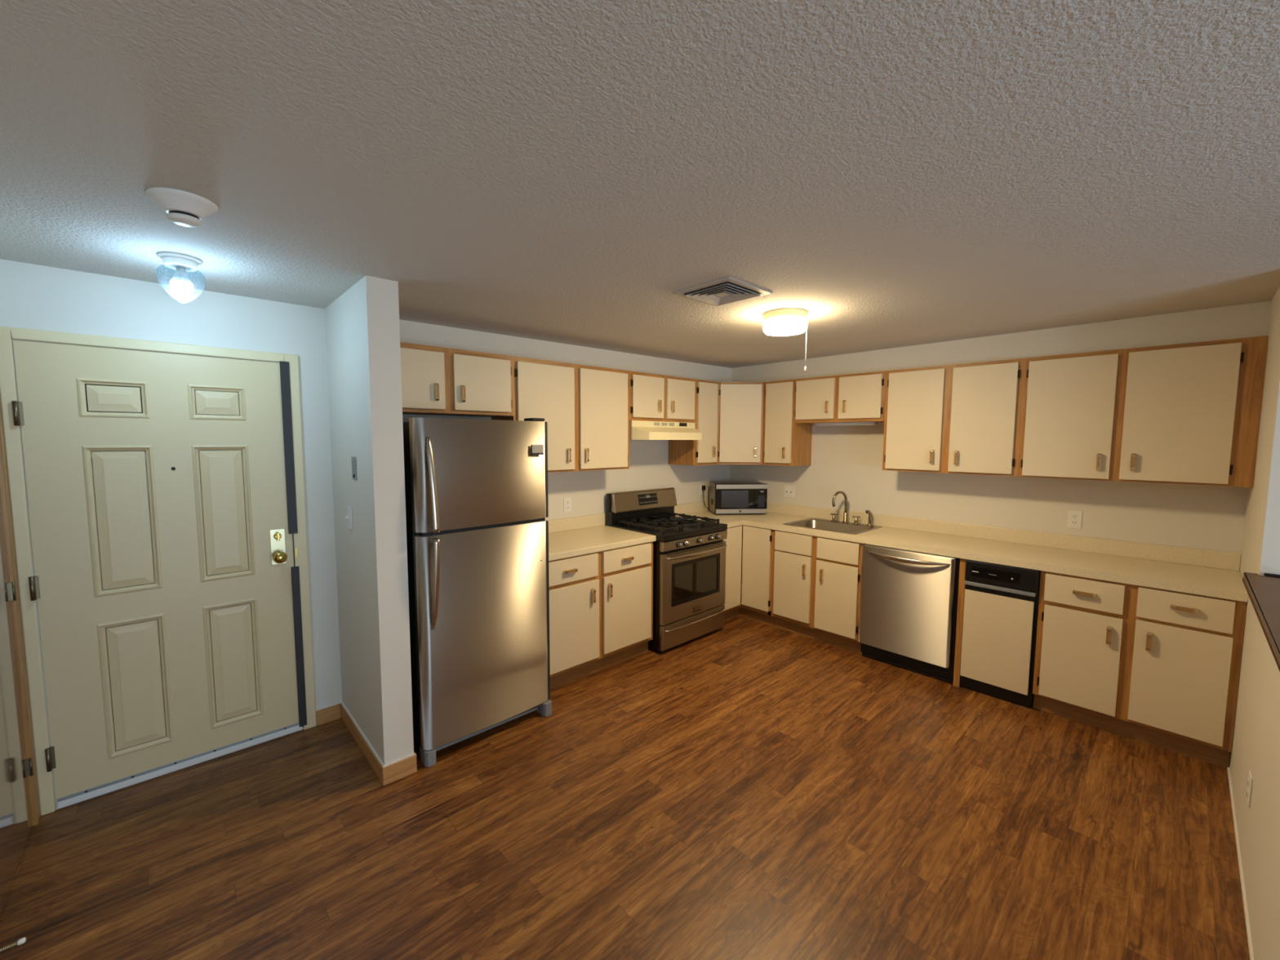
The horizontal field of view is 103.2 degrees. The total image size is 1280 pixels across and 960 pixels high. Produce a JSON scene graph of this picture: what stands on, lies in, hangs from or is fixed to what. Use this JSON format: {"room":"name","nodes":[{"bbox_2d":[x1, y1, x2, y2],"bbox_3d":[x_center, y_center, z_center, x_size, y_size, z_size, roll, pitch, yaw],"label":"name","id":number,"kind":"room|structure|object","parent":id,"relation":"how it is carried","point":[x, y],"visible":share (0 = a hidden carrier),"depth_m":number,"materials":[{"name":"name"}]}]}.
{"room":"apartment kitchen","nodes":[
{"label":"apartment kitchen","id":0,"kind":"room"},
{"bbox_2d":[0,258,729,809],"bbox_3d":[-0.867,0.154,3.799,4.880,2.345,0.138,-4,6,-43],"label":"wall","id":1,"kind":"structure","parent":0,"point":[33,296],"depth_m":2.69,"materials":[{"name":"paint"}]},
{"bbox_2d":[0,326,316,815],"bbox_3d":[-2.221,0.388,2.465,1.024,2.084,0.034,-4,6,-43],"label":"trim","id":2,"kind":"structure","parent":1,"relation":"attached to","point":[12,437],"depth_m":2.17,"materials":[{"name":"beige paint"}]},
{"bbox_2d":[11,340,306,808],"bbox_3d":[-2.199,0.411,2.433,0.949,2.028,0.106,-4,6,-43],"label":"door","id":3,"kind":"structure","parent":1,"relation":"in","point":[60,435],"depth_m":2.40,"materials":[{"name":"beige paint"}]},
{"bbox_2d":[315,703,341,725],"bbox_3d":[-1.800,1.353,2.929,0.123,0.088,0.012,-4,6,-43],"label":"baseboard","id":4,"kind":"structure","parent":1,"relation":"attached to","point":[332,713],"depth_m":2.92,"materials":[{"name":"brown wood"}]},
{"bbox_2d":[400,342,513,417],"bbox_3d":[-1.221,-0.593,3.088,0.847,0.382,0.360,-4,6,-43],"label":"upper cabinet","id":5,"kind":"object","parent":1,"relation":"attached to","point":[436,380],"visible":0.8,"depth_m":3.01,"materials":[{"name":"brown wood"}]},
{"bbox_2d":[491,355,629,472],"bbox_3d":[-0.542,-0.451,3.732,1.008,0.763,0.360,-4,6,-43],"label":"upper cabinet","id":6,"kind":"object","parent":1,"relation":"attached to","point":[585,409],"visible":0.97,"depth_m":3.63,"materials":[{"name":"brown wood"}]},
{"bbox_2d":[563,497,571,512],"bbox_3d":[-0.571,0.197,4.002,0.072,0.116,0.008,-4,6,-43],"label":"wall outlet","id":7,"kind":"object","parent":1,"relation":"attached to","point":[566,501],"visible":1,"depth_m":4.00,"materials":[{"name":"white plastic"}]},
{"bbox_2d":[546,513,604,533],"bbox_3d":[-0.683,0.357,3.902,1.044,0.098,0.020,-4,6,-43],"label":"backsplash","id":8,"kind":"structure","parent":1,"relation":"attached to","point":[595,520],"depth_m":4.05,"materials":[{"name":"beige laminate"}]},
{"bbox_2d":[629,370,694,422],"bbox_3d":[0.108,-0.687,4.318,0.765,0.382,0.360,-4,6,-43],"label":"upper cabinet","id":9,"kind":"object","parent":1,"relation":"attached to","point":[652,397],"visible":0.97,"depth_m":4.17,"materials":[{"name":"brown wood"}]},
{"bbox_2d":[629,420,702,439],"bbox_3d":[0.147,-0.417,4.299,0.751,0.151,0.465,-4,6,-43],"label":"range hood","id":10,"kind":"object","parent":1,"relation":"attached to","point":[638,429],"visible":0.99,"depth_m":4.10,"materials":[{"name":"beige metal"}]},
{"bbox_2d":[668,378,718,465],"bbox_3d":[0.513,-0.526,4.709,0.341,0.763,0.360,-4,6,-43],"label":"upper cabinet","id":11,"kind":"object","parent":1,"relation":"attached to","point":[704,451],"visible":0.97,"depth_m":4.59,"materials":[{"name":"brown wood"}]},
{"bbox_2d":[699,483,704,495],"bbox_3d":[0.628,0.092,5.110,0.072,0.116,0.008,-4,6,-43],"label":"wall outlet","id":12,"kind":"object","parent":1,"relation":"attached to","point":[700,484],"visible":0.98,"depth_m":5.10,"materials":[{"name":"white plastic"}]},
{"bbox_2d":[717,382,764,464],"bbox_3d":[0.941,-0.543,4.938,0.608,0.764,0.604,-4,6,-43],"label":"upper cabinet","id":13,"kind":"object","parent":1,"relation":"attached to","point":[740,404],"visible":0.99,"depth_m":4.70,"materials":[{"name":"brown wood"}]},
{"bbox_2d":[324,275,413,764],"bbox_3d":[-1.432,0.245,2.653,0.134,2.345,0.814,-4,6,-43],"label":"wall partition","id":14,"kind":"structure","parent":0,"point":[362,329],"depth_m":2.41,"materials":[{"name":"paint"}]},
{"bbox_2d":[345,506,352,529],"bbox_3d":[-1.504,0.195,2.612,0.022,0.116,0.072,-4,6,-43],"label":"light switch","id":15,"kind":"object","parent":14,"relation":"attached to","point":[348,517],"visible":1,"depth_m":2.61,"materials":[{"name":"white plastic"}]},
{"bbox_2d":[351,456,356,479],"bbox_3d":[-1.415,-0.059,2.505,0.010,0.112,0.070,-4,6,-43],"label":"wall control","id":16,"kind":"object","parent":14,"relation":"attached to","point":[353,459],"visible":1,"depth_m":2.49,"materials":[{"name":"grey plastic"}]},
{"bbox_2d":[315,701,417,786],"bbox_3d":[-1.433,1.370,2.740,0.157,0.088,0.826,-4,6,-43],"label":"baseboard","id":17,"kind":"structure","parent":14,"relation":"attached to","point":[397,771],"depth_m":2.47,"materials":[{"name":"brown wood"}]},
{"bbox_2d":[0,594,1249,959],"bbox_3d":[2.457,1.485,2.433,8.000,0.060,6.820,-4,6,-43],"label":"floor","id":18,"kind":"structure","parent":0,"point":[745,788],"depth_m":2.09,"materials":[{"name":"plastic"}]},
{"bbox_2d":[402,417,551,767],"bbox_3d":[-1.029,0.519,2.958,0.743,1.751,0.830,-4,6,-43],"label":"refrigerator","id":19,"kind":"object","parent":18,"relation":"on","point":[476,491],"visible":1,"depth_m":2.64,"materials":[{"name":"silver metal"}]},
{"bbox_2d":[548,542,653,688],"bbox_3d":[-0.464,0.903,3.716,1.010,0.869,0.659,-4,6,-43],"label":"base cabinet","id":20,"kind":"object","parent":18,"relation":"on","point":[601,603],"visible":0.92,"depth_m":3.49,"materials":[{"name":"brown wood"}]},
{"bbox_2d":[546,513,656,560],"bbox_3d":[-0.475,0.397,3.681,1.044,0.141,0.632,-4,6,-43],"label":"countertop","id":21,"kind":"structure","parent":20,"relation":"on","point":[568,537],"depth_m":3.75,"materials":[{"name":"beige laminate"}]},
{"bbox_2d":[606,487,727,653],"bbox_3d":[0.240,0.701,4.270,0.766,1.187,0.732,-4,6,-43],"label":"gas range","id":22,"kind":"object","parent":18,"relation":"on","point":[689,553],"visible":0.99,"depth_m":4.07,"materials":[{"name":"silver metal"}]},
{"bbox_2d":[607,515,727,542],"bbox_3d":[0.233,0.397,4.252,0.764,0.053,0.662,-4,6,-43],"label":"cooktop","id":23,"kind":"object","parent":22,"relation":"in","point":[686,534],"depth_m":4.05,"materials":[{"name":"black metal"}]},
{"bbox_2d":[722,524,774,626],"bbox_3d":[0.922,0.820,4.805,0.942,0.870,0.925,-4,6,-43],"label":"base cabinet","id":24,"kind":"object","parent":18,"relation":"on","point":[748,549],"visible":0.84,"depth_m":4.49,"materials":[{"name":"brown wood"}]},
{"bbox_2d":[674,500,1248,602],"bbox_3d":[1.813,0.396,3.817,0.955,0.141,3.544,-4,6,-43],"label":"countertop","id":25,"kind":"structure","parent":24,"relation":"on","point":[1206,572],"depth_m":3.29,"materials":[{"name":"beige laminate"}]},
{"bbox_2d":[702,481,767,514],"bbox_3d":[0.920,0.175,4.990,0.575,0.297,0.318,0,5,-6],"label":"microwave oven","id":26,"kind":"object","parent":25,"relation":"on","point":[725,497],"visible":1,"depth_m":4.84,"materials":[{"name":"silver metal"}]},
{"bbox_2d":[782,517,882,544],"bbox_3d":[1.620,0.465,4.287,0.525,0.170,0.637,-4,6,-43],"label":"sink","id":27,"kind":"object","parent":25,"relation":"in","point":[812,522],"visible":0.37,"depth_m":4.40,"materials":[{"name":"silver metal"}]},
{"bbox_2d":[865,510,872,525],"bbox_3d":[1.926,0.317,4.254,0.072,0.133,0.044,-2,5,-28],"label":"sprayer","id":28,"kind":"object","parent":27,"relation":"on","point":[870,514],"visible":1,"depth_m":4.25,"materials":[{"name":"silver metal"}]},
{"bbox_2d":[830,490,860,524],"bbox_3d":[1.742,0.234,4.368,0.178,0.279,0.257,-4,6,-43],"label":"kitchen faucet","id":29,"kind":"object","parent":25,"relation":"on","point":[845,513],"visible":1,"depth_m":4.39,"materials":[{"name":"silver metal"}]},
{"bbox_2d":[771,529,864,653],"bbox_3d":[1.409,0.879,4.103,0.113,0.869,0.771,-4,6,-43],"label":"base cabinet","id":30,"kind":"object","parent":18,"relation":"on","point":[816,580],"visible":0.99,"depth_m":4.06,"materials":[{"name":"brown wood"}]},
{"bbox_2d":[858,543,959,683],"bbox_3d":[2.051,0.911,3.745,0.694,0.867,0.618,-4,6,-43],"label":"dishwasher","id":31,"kind":"object","parent":18,"relation":"on","point":[908,612],"visible":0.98,"depth_m":3.52,"materials":[{"name":"silver metal"}]},
{"bbox_2d":[952,558,967,687],"bbox_3d":[2.221,0.935,3.448,0.312,0.869,0.036,-4,6,-43],"label":"cabinet filler","id":32,"kind":"object","parent":18,"relation":"on","point":[957,677],"visible":0.46,"depth_m":3.34,"materials":[{"name":"brown wood"}]},
{"bbox_2d":[960,559,1040,708],"bbox_3d":[2.450,0.943,3.374,0.616,0.867,0.378,-4,6,-43],"label":"trash compactor","id":33,"kind":"object","parent":18,"relation":"on","point":[1001,610],"visible":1,"depth_m":3.16,"materials":[{"name":"beige metal"}]},
{"bbox_2d":[1032,570,1246,768],"bbox_3d":[2.854,0.978,2.951,0.659,0.869,0.787,-4,6,-43],"label":"base cabinet","id":34,"kind":"object","parent":18,"relation":"on","point":[1160,668],"visible":1,"depth_m":2.71,"materials":[{"name":"brown wood"}]},
{"bbox_2d":[0,0,1279,368],"bbox_3d":[2.467,-0.932,2.237,8.000,0.100,6.820,-4,6,-43],"label":"ceiling","id":35,"kind":"structure","parent":0,"point":[895,173],"depth_m":1.28,"materials":[{"name":"grey paint"}]},
{"bbox_2d":[156,251,202,297],"bbox_3d":[-1.824,-0.792,2.018,0.150,0.178,0.150,-4,6,-43],"label":"ceiling light","id":36,"kind":"object","parent":35,"relation":"attached to","point":[181,285],"visible":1,"depth_m":2.00,"materials":[{"name":"white glass"}]},
{"bbox_2d":[145,186,218,227],"bbox_3d":[-1.371,-0.805,1.524,0.164,0.068,0.164,-4,6,-43],"label":"smoke detector","id":37,"kind":"object","parent":35,"relation":"attached to","point":[184,208],"visible":1,"depth_m":1.49,"materials":[{"name":"white plastic"}]},
{"bbox_2d":[671,275,773,306],"bbox_3d":[0.397,-0.898,2.449,0.344,0.018,0.344,-4,6,-43],"label":"ceiling vent","id":38,"kind":"object","parent":35,"relation":"in","point":[727,290],"visible":1,"depth_m":2.42,"materials":[{"name":"grey metal"}]},
{"bbox_2d":[763,307,808,370],"bbox_3d":[0.817,-0.780,2.868,0.242,0.318,0.242,-4,6,-43],"label":"ceiling light","id":39,"kind":"object","parent":35,"relation":"attached to","point":[784,322],"visible":1,"depth_m":2.77,"materials":[{"name":"white glass"}]},
{"bbox_2d":[399,300,1271,382],"bbox_3d":[0.859,-0.846,2.824,3.568,0.179,3.546,-4,6,-43],"label":"soffit","id":40,"kind":"structure","parent":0,"point":[1252,319],"depth_m":3.41,"materials":[{"name":"paint"}]},
{"bbox_2d":[729,422,1248,594],"bbox_3d":[2.213,0.138,4.155,0.120,2.345,3.806,-4,6,-43],"label":"wall","id":41,"kind":"structure","parent":0,"point":[846,459],"depth_m":3.64,"materials":[{"name":"paint"}]},
{"bbox_2d":[761,379,812,466],"bbox_3d":[1.350,-0.520,4.683,0.360,0.763,0.327,-4,6,-43],"label":"upper cabinet","id":42,"kind":"object","parent":41,"relation":"attached to","point":[786,442],"visible":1,"depth_m":4.57,"materials":[{"name":"brown wood"}]},
{"bbox_2d":[783,485,795,497],"bbox_3d":[1.438,0.113,4.892,0.014,0.116,0.112,-4,6,-43],"label":"wall outlet","id":43,"kind":"object","parent":41,"relation":"attached to","point":[788,491],"visible":1,"depth_m":4.89,"materials":[{"name":"white plastic"}]},
{"bbox_2d":[794,370,886,423],"bbox_3d":[1.723,-0.676,4.268,0.360,0.382,0.767,-4,6,-43],"label":"upper cabinet","id":44,"kind":"object","parent":41,"relation":"attached to","point":[860,397],"visible":0.98,"depth_m":4.13,"materials":[{"name":"brown wood"}]},
{"bbox_2d":[814,422,879,426],"bbox_3d":[1.730,-0.470,4.260,0.085,0.026,0.520,-4,6,-43],"label":"light","id":45,"kind":"object","parent":44,"relation":"attached to","point":[841,424],"visible":0.99,"depth_m":4.21,"materials":[{"name":"white plastic"}]},
{"bbox_2d":[882,358,1025,476],"bbox_3d":[2.275,-0.436,3.689,0.360,0.763,0.859,-4,6,-43],"label":"upper cabinet","id":46,"kind":"object","parent":41,"relation":"attached to","point":[966,418],"visible":0.99,"depth_m":3.54,"materials":[{"name":"brown wood"}]},
{"bbox_2d":[674,500,1240,570],"bbox_3d":[1.813,0.374,3.816,0.955,0.098,3.544,-4,6,-43],"label":"backsplash","id":47,"kind":"structure","parent":41,"relation":"attached to","point":[1183,555],"depth_m":3.52,"materials":[{"name":"beige laminate"}]},
{"bbox_2d":[1066,510,1082,528],"bbox_3d":[2.876,0.261,3.354,0.008,0.116,0.072,-4,6,-43],"label":"wall outlet","id":48,"kind":"object","parent":41,"relation":"attached to","point":[1074,517],"visible":1,"depth_m":3.35,"materials":[{"name":"white plastic"}]},
{"bbox_2d":[1071,520,1077,524],"bbox_3d":[2.873,0.282,3.354,0.002,0.028,0.032,-4,6,-43],"label":"socket","id":49,"kind":"object","parent":48,"relation":"attached to","point":[1073,522],"depth_m":3.35,"materials":[{"name":"white plastic"}]},
{"bbox_2d":[1071,514,1078,518],"bbox_3d":[2.874,0.240,3.351,0.002,0.028,0.032,-4,6,-43],"label":"socket","id":50,"kind":"object","parent":48,"relation":"attached to","point":[1073,516],"depth_m":3.35,"materials":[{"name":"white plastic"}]},
{"bbox_2d":[1017,335,1268,487],"bbox_3d":[2.902,-0.379,3.016,0.360,0.763,0.986,-4,6,-43],"label":"upper cabinet","id":51,"kind":"object","parent":41,"relation":"attached to","point":[1187,413],"visible":1,"depth_m":2.85,"materials":[{"name":"brown wood"}]},
{"bbox_2d":[1228,286,1279,959],"bbox_3d":[2.207,0.340,1.657,3.300,2.345,0.140,-4,6,-43],"label":"wall","id":52,"kind":"structure","parent":0,"point":[1255,744],"depth_m":2.03,"materials":[{"name":"paint"}]},
{"bbox_2d":[1226,767,1253,959],"bbox_3d":[1.943,1.513,1.611,2.730,0.012,0.007,-4,6,-43],"label":"trim","id":53,"kind":"structure","parent":52,"relation":"attached to","point":[1244,899],"depth_m":1.91,"materials":[{"name":"white wood"}]},
{"bbox_2d":[1246,770,1253,808],"bbox_3d":[2.298,1.165,1.913,0.072,0.116,0.008,-4,6,-43],"label":"wall outlet","id":54,"kind":"object","parent":52,"relation":"attached to","point":[1250,776],"visible":1,"depth_m":1.89,"materials":[{"name":"white plastic"}]},
{"bbox_2d":[1242,572,1279,671],"bbox_3d":[1.839,0.484,1.324,2.375,0.030,0.236,-4,6,-43],"label":"bar ledge","id":55,"kind":"object","parent":52,"relation":"attached to","point":[1264,592],"visible":1,"depth_m":1.79,"materials":[{"name":"laminate"}]},
{"bbox_2d":[1264,573,1279,577],"bbox_3d":[2.682,0.403,2.097,0.011,0.012,0.127,-4,6,-43],"label":"trim","id":56,"kind":"structure","parent":52,"relation":"attached to","point":[1265,574],"depth_m":2.12,"materials":[{"name":"black"}]},
{"bbox_3d":[-0.426,0.491,-0.337,0.120,2.345,6.820,-4,6,-43],"label":"wall","id":57,"kind":"structure","parent":0,"visible":0},
{"bbox_2d":[0,937,26,951],"bbox_3d":[-1.971,1.456,1.579,0.075,0.022,0.022,-4,6,-43],"label":"door stop","id":58,"kind":"object","parent":57,"relation":"attached to","point":[20,941],"visible":1,"depth_m":1.59,"materials":[{"name":"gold metal"}]},
{"bbox_2d":[0,494,33,918],"bbox_3d":[-2.287,0.466,1.776,0.020,2.022,0.769,-4,6,-43],"label":"door","id":59,"kind":"structure","parent":57,"relation":"in","point":[15,812],"depth_m":1.95,"materials":[{"name":"wood"}]},
{"bbox_2d":[0,399,40,826],"bbox_3d":[-2.287,0.439,1.773,0.020,2.093,0.889,-4,6,-43],"label":"trim","id":60,"kind":"structure","parent":57,"relation":"attached to","point":[4,486],"depth_m":2.08,"materials":[{"name":"brown wood"}]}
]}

